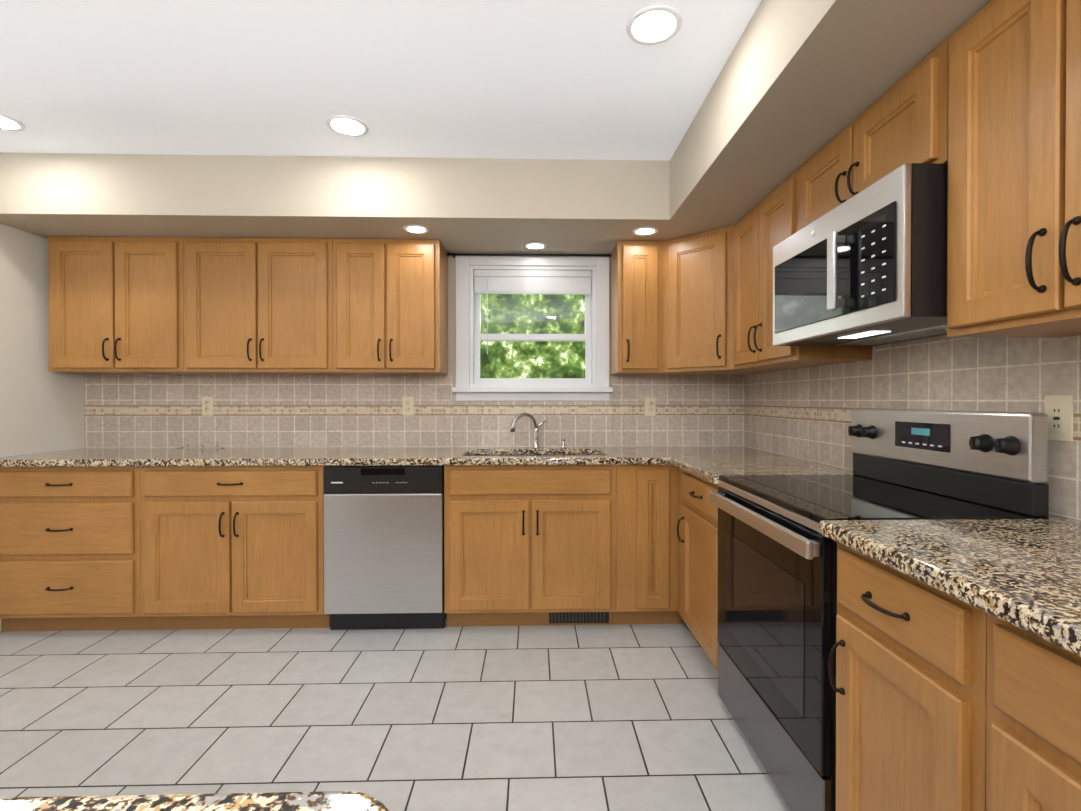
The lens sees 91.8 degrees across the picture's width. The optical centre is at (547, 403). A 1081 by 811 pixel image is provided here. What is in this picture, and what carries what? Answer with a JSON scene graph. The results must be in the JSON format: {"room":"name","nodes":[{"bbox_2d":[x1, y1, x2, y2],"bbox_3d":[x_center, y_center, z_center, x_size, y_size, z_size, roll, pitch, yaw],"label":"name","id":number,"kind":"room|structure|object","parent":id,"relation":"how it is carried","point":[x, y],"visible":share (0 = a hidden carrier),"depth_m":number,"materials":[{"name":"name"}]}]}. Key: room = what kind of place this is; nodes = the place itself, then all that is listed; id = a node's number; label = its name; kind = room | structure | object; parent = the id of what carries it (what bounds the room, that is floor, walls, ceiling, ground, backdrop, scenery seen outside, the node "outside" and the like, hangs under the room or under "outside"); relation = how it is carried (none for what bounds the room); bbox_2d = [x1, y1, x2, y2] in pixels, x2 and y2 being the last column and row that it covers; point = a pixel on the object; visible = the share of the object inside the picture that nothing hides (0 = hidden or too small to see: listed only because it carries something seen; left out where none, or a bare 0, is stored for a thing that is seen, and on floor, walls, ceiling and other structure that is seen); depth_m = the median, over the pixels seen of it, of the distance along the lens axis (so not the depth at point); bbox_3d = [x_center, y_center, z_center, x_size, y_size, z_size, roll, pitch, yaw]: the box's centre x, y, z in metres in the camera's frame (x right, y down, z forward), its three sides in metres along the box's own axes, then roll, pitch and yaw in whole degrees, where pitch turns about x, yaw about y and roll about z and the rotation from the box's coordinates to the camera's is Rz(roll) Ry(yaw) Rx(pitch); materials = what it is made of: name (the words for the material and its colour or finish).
{"room":"kitchen","nodes":[
{"label":"kitchen","id":0,"kind":"room"},
{"bbox_2d":[0,223,84,631],"bbox_3d":[-2.842,-0.004,-0.076,0.120,2.435,6.660,0,0,-2],"label":"wall","id":1,"kind":"structure","parent":0,"point":[42,408],"depth_m":2.89,"materials":[{"name":"paint"}]},
{"bbox_2d":[0,0,760,160],"bbox_3d":[-0.714,-1.272,0.031,4.381,0.100,6.780,0,0,-2],"label":"ceiling","id":2,"kind":"structure","parent":0,"point":[549,79],"depth_m":1.98,"materials":[{"name":"paint"}]},
{"bbox_2d":[0,113,24,130],"bbox_3d":[-2.406,-1.234,2.288,0.180,0.005,0.180,0,0,-2],"label":"recessed light","id":3,"kind":"object","parent":2,"relation":"in","point":[8,123],"visible":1,"depth_m":2.32,"materials":[{"name":"white"}]},
{"bbox_2d":[326,115,368,136],"bbox_3d":[-0.891,-1.235,2.337,0.180,0.005,0.180,0,0,-2],"label":"recessed light","id":4,"kind":"object","parent":2,"relation":"in","point":[344,125],"visible":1,"depth_m":2.33,"materials":[{"name":"white plastic"}]},
{"bbox_2d":[626,5,681,44],"bbox_3d":[0.348,-1.230,1.710,0.180,0.005,0.180,0,0,-2],"label":"recessed light","id":5,"kind":"object","parent":2,"relation":"in","point":[653,25],"visible":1,"depth_m":1.70,"materials":[{"name":"white plastic"}]},
{"bbox_2d":[133,255,639,447],"bbox_3d":[-0.802,-0.028,3.369,4.381,2.435,0.120,0,0,-2],"label":"wall","id":6,"kind":"structure","parent":0,"point":[451,313],"depth_m":3.31,"materials":[{"name":"paint"}]},
{"bbox_2d":[48,236,207,373],"bbox_3d":[-2.438,-0.560,3.082,0.745,0.759,0.360,0,0,-2],"label":"upper cabinet","id":7,"kind":"object","parent":6,"relation":"attached to","point":[115,305],"visible":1,"depth_m":2.94,"materials":[{"name":"brown wood"}]},
{"bbox_2d":[183,237,345,373],"bbox_3d":[-1.646,-0.560,3.103,0.835,0.759,0.360,0,0,-2],"label":"upper cabinet","id":8,"kind":"object","parent":6,"relation":"attached to","point":[258,305],"visible":1,"depth_m":2.97,"materials":[{"name":"brown wood"}]},
{"bbox_2d":[333,239,447,373],"bbox_3d":[-0.924,-0.560,3.122,0.606,0.759,0.360,0,0,-2],"label":"upper cabinet","id":9,"kind":"object","parent":6,"relation":"attached to","point":[390,306],"visible":1,"depth_m":2.98,"materials":[{"name":"brown wood"}]},
{"bbox_2d":[84,371,743,447],"bbox_3d":[-0.800,0.036,3.305,4.140,0.477,0.008,0,0,-2],"label":"tile backsplash","id":10,"kind":"structure","parent":6,"relation":"attached to","point":[252,410],"depth_m":3.29,"materials":[{"name":"beige tile"}]},
{"bbox_2d":[202,397,213,414],"bbox_3d":[-2.115,0.018,3.261,0.070,0.116,0.009,0,0,-2],"label":"electrical outlet","id":11,"kind":"object","parent":10,"relation":"attached to","point":[207,405],"visible":1,"depth_m":3.26,"materials":[{"name":"beige plastic"}]},
{"bbox_2d":[402,397,413,414],"bbox_3d":[-0.876,0.018,3.294,0.070,0.116,0.009,0,0,-2],"label":"electrical outlet","id":12,"kind":"object","parent":10,"relation":"attached to","point":[407,405],"visible":1,"depth_m":3.29,"materials":[{"name":"beige plastic"}]},
{"bbox_2d":[645,398,655,415],"bbox_3d":[0.656,0.022,3.334,0.070,0.116,0.009,0,0,-2],"label":"electrical outlet","id":13,"kind":"object","parent":10,"relation":"attached to","point":[650,406],"visible":1,"depth_m":3.33,"materials":[{"name":"beige plastic"}]},
{"bbox_2d":[447,252,610,257],"bbox_3d":[-0.089,-0.928,3.293,1.076,0.024,0.057,0,0,-2],"label":"curtain rod","id":14,"kind":"object","parent":6,"relation":"attached to","point":[484,254],"visible":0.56,"depth_m":3.27,"materials":[{"name":"black plastic"}]},
{"bbox_2d":[452,255,612,400],"bbox_3d":[-0.092,-0.478,3.359,1.010,0.925,0.170,0,0,-2],"label":"window","id":15,"kind":"structure","parent":6,"relation":"in","point":[593,385],"depth_m":3.32,"materials":[{"name":"white"}]},
{"bbox_2d":[474,270,590,353],"bbox_3d":[-0.092,-0.578,3.340,0.746,0.536,0.034,0,0,-2],"label":"window blind","id":16,"kind":"object","parent":15,"relation":"attached to","point":[487,282],"visible":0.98,"depth_m":3.33,"materials":[{"name":"white fabric"}]},
{"bbox_2d":[610,241,661,374],"bbox_3d":[0.533,-0.561,3.160,0.258,0.759,0.360,0,0,-2],"label":"upper cabinet","id":17,"kind":"object","parent":6,"relation":"attached to","point":[635,307],"visible":1,"depth_m":3.03,"materials":[{"name":"brown wood"}]},
{"bbox_2d":[651,225,788,374],"bbox_3d":[0.972,-0.560,3.046,0.609,0.759,0.609,0,0,-2],"label":"upper cabinet","id":18,"kind":"object","parent":6,"relation":"attached to","point":[697,303],"visible":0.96,"depth_m":2.88,"materials":[{"name":"brown wood"}]},
{"bbox_2d":[0,614,790,810],"bbox_3d":[-0.714,1.263,0.049,4.381,0.100,6.780,0,0,-2],"label":"floor","id":19,"kind":"structure","parent":0,"point":[630,717],"depth_m":1.99,"materials":[{"name":"tile"}]},
{"bbox_2d":[0,466,151,631],"bbox_3d":[-2.474,0.755,2.940,0.769,0.875,0.651,0,0,-2],"label":"base cabinet","id":20,"kind":"object","parent":19,"relation":"on","point":[70,548],"visible":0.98,"depth_m":2.65,"materials":[{"name":"brown wood"}]},
{"bbox_2d":[140,466,329,629],"bbox_3d":[-1.625,0.755,2.963,0.925,0.875,0.651,0,0,-2],"label":"base cabinet","id":21,"kind":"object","parent":19,"relation":"on","point":[232,547],"depth_m":2.68,"materials":[{"name":"brown wood"}]},
{"bbox_2d":[323,465,444,629],"bbox_3d":[-0.851,0.758,2.978,0.604,0.868,0.590,0,0,-2],"label":"dishwasher","id":22,"kind":"object","parent":19,"relation":"on","point":[383,547],"visible":0.96,"depth_m":2.69,"materials":[{"name":"silver metal"}]},
{"bbox_2d":[444,465,615,625],"bbox_3d":[-0.095,0.754,3.003,0.894,0.875,0.651,0,0,-2],"label":"base cabinet","id":23,"kind":"object","parent":19,"relation":"on","point":[528,545],"visible":0.98,"depth_m":2.72,"materials":[{"name":"brown wood"}]},
{"bbox_2d":[0,446,775,466],"bbox_3d":[-0.792,0.297,2.982,4.137,0.038,0.655,0,0,-2],"label":"countertop","id":24,"kind":"structure","parent":23,"relation":"on","point":[642,455],"depth_m":2.75,"materials":[{"name":"stone"}]},
{"bbox_2d":[175,442,224,448],"bbox_3d":[-2.129,0.258,3.214,0.270,0.035,0.056,0,0,-2],"label":"wine rack","id":25,"kind":"object","parent":24,"relation":"on","point":[201,447],"visible":0.9,"depth_m":3.23,"materials":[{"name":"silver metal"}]},
{"bbox_2d":[469,455,560,455],"bbox_3d":[-0.072,0.419,2.986,0.800,0.204,0.380,0,0,-2],"label":"sink basin","id":26,"kind":"object","parent":24,"relation":"in","point":[514,455],"visible":0.04,"depth_m":3.17,"materials":[{"name":"silver metal"}]},
{"bbox_2d":[510,412,546,447],"bbox_3d":[-0.112,0.165,3.189,0.226,0.222,0.142,0,0,-2],"label":"faucet","id":27,"kind":"object","parent":24,"relation":"on","point":[535,429],"visible":1,"depth_m":3.21,"materials":[{"name":"silver metal"}]},
{"bbox_2d":[561,438,565,447],"bbox_3d":[0.102,0.244,3.230,0.036,0.063,0.065,0,0,-2],"label":"soap dispenser","id":28,"kind":"object","parent":24,"relation":"on","point":[563,443],"visible":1,"depth_m":3.23,"materials":[{"name":"silver metal"}]},
{"bbox_2d":[549,612,608,622],"bbox_3d":[0.171,1.143,2.813,0.323,0.076,0.008,0,0,-2],"label":"air vent","id":29,"kind":"object","parent":23,"relation":"attached to","point":[578,617],"visible":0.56,"depth_m":2.81,"materials":[{"name":"black plastic"}]},
{"bbox_2d":[614,465,680,624],"bbox_3d":[0.814,0.754,3.045,0.920,0.875,0.616,0,0,-2],"label":"base cabinet","id":30,"kind":"object","parent":19,"relation":"on","point":[647,548],"visible":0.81,"depth_m":2.74,"materials":[{"name":"brown wood"}]},
{"bbox_2d":[677,468,719,669],"bbox_3d":[0.965,0.759,2.412,0.651,0.875,0.655,0,0,-2],"label":"base cabinet","id":31,"kind":"object","parent":19,"relation":"on","point":[697,529],"visible":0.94,"depth_m":2.35,"materials":[{"name":"brown wood"}]},
{"bbox_2d":[668,454,853,483],"bbox_3d":[0.966,0.301,2.380,0.655,0.038,0.600,0,0,-2],"label":"countertop","id":32,"kind":"structure","parent":31,"relation":"on","point":[710,464],"depth_m":2.38,"materials":[{"name":"stone"}]},
{"bbox_2d":[709,408,1048,810],"bbox_3d":[0.954,0.612,1.699,0.618,1.178,0.758,0,0,-2],"label":"range","id":33,"kind":"object","parent":19,"relation":"on","point":[777,582],"visible":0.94,"depth_m":1.54,"materials":[{"name":"black glass"}]},
{"bbox_2d":[828,543,986,810],"bbox_3d":[1.000,0.768,1.102,0.651,0.875,0.430,0,0,-2],"label":"base cabinet","id":34,"kind":"object","parent":19,"relation":"on","point":[910,688],"visible":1,"depth_m":1.05,"materials":[{"name":"brown wood"}]},
{"bbox_2d":[986,613,1080,810],"bbox_3d":[1.015,0.772,0.505,0.651,0.875,0.760,0,0,-2],"label":"base cabinet","id":35,"kind":"object","parent":19,"relation":"on","point":[1033,729],"visible":0.95,"depth_m":0.78,"materials":[{"name":"brown wood"}]},
{"bbox_2d":[819,519,1080,656],"bbox_3d":[1.024,0.316,0.323,0.646,0.038,1.985,0,0,-2],"label":"countertop","id":36,"kind":"structure","parent":35,"relation":"on","point":[1024,574],"depth_m":0.98,"materials":[{"name":"stone"}]},
{"bbox_3d":[-0.956,0.778,-0.271,1.670,0.875,1.260,0,0,-2],"label":"kitchen island","id":37,"kind":"object","parent":19,"relation":"on","visible":0},
{"bbox_2d":[0,791,387,810],"bbox_3d":[-0.957,0.320,-0.274,1.730,0.038,1.320,0,0,-2],"label":"island countertop","id":38,"kind":"structure","parent":37,"relation":"on","point":[321,801],"depth_m":0.39,"materials":[{"name":"stone"}]},
{"bbox_2d":[0,0,990,253],"bbox_3d":[-0.714,-1.072,0.032,4.141,0.301,6.540,0,0,-2],"label":"soffit","id":39,"kind":"structure","parent":0,"point":[796,84],"depth_m":2.61,"materials":[{"name":"paint"}]},
{"bbox_2d":[403,225,428,233],"bbox_3d":[-0.706,-0.937,2.825,0.140,0.005,0.140,0,0,-2],"label":"recessed light","id":40,"kind":"object","parent":39,"relation":"in","point":[417,229],"visible":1,"depth_m":2.82,"materials":[{"name":"white plastic"}]},
{"bbox_2d":[524,242,546,249],"bbox_3d":[-0.072,-0.940,3.131,0.140,0.005,0.140,0,0,-2],"label":"recessed light","id":41,"kind":"object","parent":39,"relation":"in","point":[534,245],"visible":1,"depth_m":3.12,"materials":[{"name":"white plastic"}]},
{"bbox_2d":[632,227,657,235],"bbox_3d":[0.534,-0.938,2.857,0.140,0.005,0.140,0,0,-2],"label":"recessed light","id":42,"kind":"object","parent":39,"relation":"in","point":[642,231],"visible":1,"depth_m":2.85,"materials":[{"name":"white plastic"}]},
{"bbox_2d":[745,446,1080,520],"bbox_3d":[1.417,-0.005,0.036,0.120,2.435,6.660,0,0,-2],"label":"wall","id":43,"kind":"structure","parent":0,"point":[1051,516],"depth_m":1.37,"materials":[{"name":"tile"}]},
{"bbox_2d":[733,168,871,368],"bbox_3d":[1.114,-0.555,2.411,0.360,0.759,0.665,0,0,-2],"label":"upper cabinet","id":44,"kind":"object","parent":43,"relation":"attached to","point":[765,226],"visible":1,"depth_m":2.36,"materials":[{"name":"brown wood"}]},
{"bbox_2d":[798,39,947,230],"bbox_3d":[1.133,-0.775,1.705,0.360,0.309,0.738,0,0,-2],"label":"upper cabinet","id":45,"kind":"object","parent":43,"relation":"attached to","point":[902,121],"visible":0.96,"depth_m":1.55,"materials":[{"name":"brown wood"}]},
{"bbox_2d":[773,163,947,345],"bbox_3d":[1.077,-0.417,1.706,0.452,0.394,0.734,0,0,-2],"label":"over-the-range microwave","id":46,"kind":"object","parent":45,"relation":"attached to","point":[867,266],"visible":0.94,"depth_m":1.49,"materials":[{"name":"silver metal"}]},
{"bbox_2d":[744,335,1080,519],"bbox_3d":[1.318,0.030,1.346,0.008,0.517,4.020,0,0,-2],"label":"tile backsplash","id":47,"kind":"structure","parent":43,"relation":"attached to","point":[804,413],"depth_m":1.81,"materials":[{"name":"beige tile"}]},
{"bbox_2d":[1045,396,1073,441],"bbox_3d":[1.309,0.039,1.342,0.010,0.116,0.070,0,0,-2],"label":"electrical outlet","id":48,"kind":"object","parent":47,"relation":"attached to","point":[1059,411],"visible":0.98,"depth_m":1.33,"materials":[{"name":"beige plastic"}]},
{"bbox_2d":[947,0,1080,337],"bbox_3d":[1.151,-0.546,1.030,0.360,0.759,0.610,0,0,-2],"label":"upper cabinet","id":49,"kind":"object","parent":43,"relation":"attached to","point":[1014,185],"visible":1,"depth_m":1.14,"materials":[{"name":"brown wood"}]},
{"label":"outside","id":50,"kind":"structure","parent":0,"visible":0},
{"bbox_2d":[480,294,584,377],"bbox_3d":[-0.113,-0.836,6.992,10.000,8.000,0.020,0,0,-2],"label":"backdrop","id":51,"kind":"structure","parent":50,"point":[540,347],"depth_m":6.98,"materials":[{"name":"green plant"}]}
]}

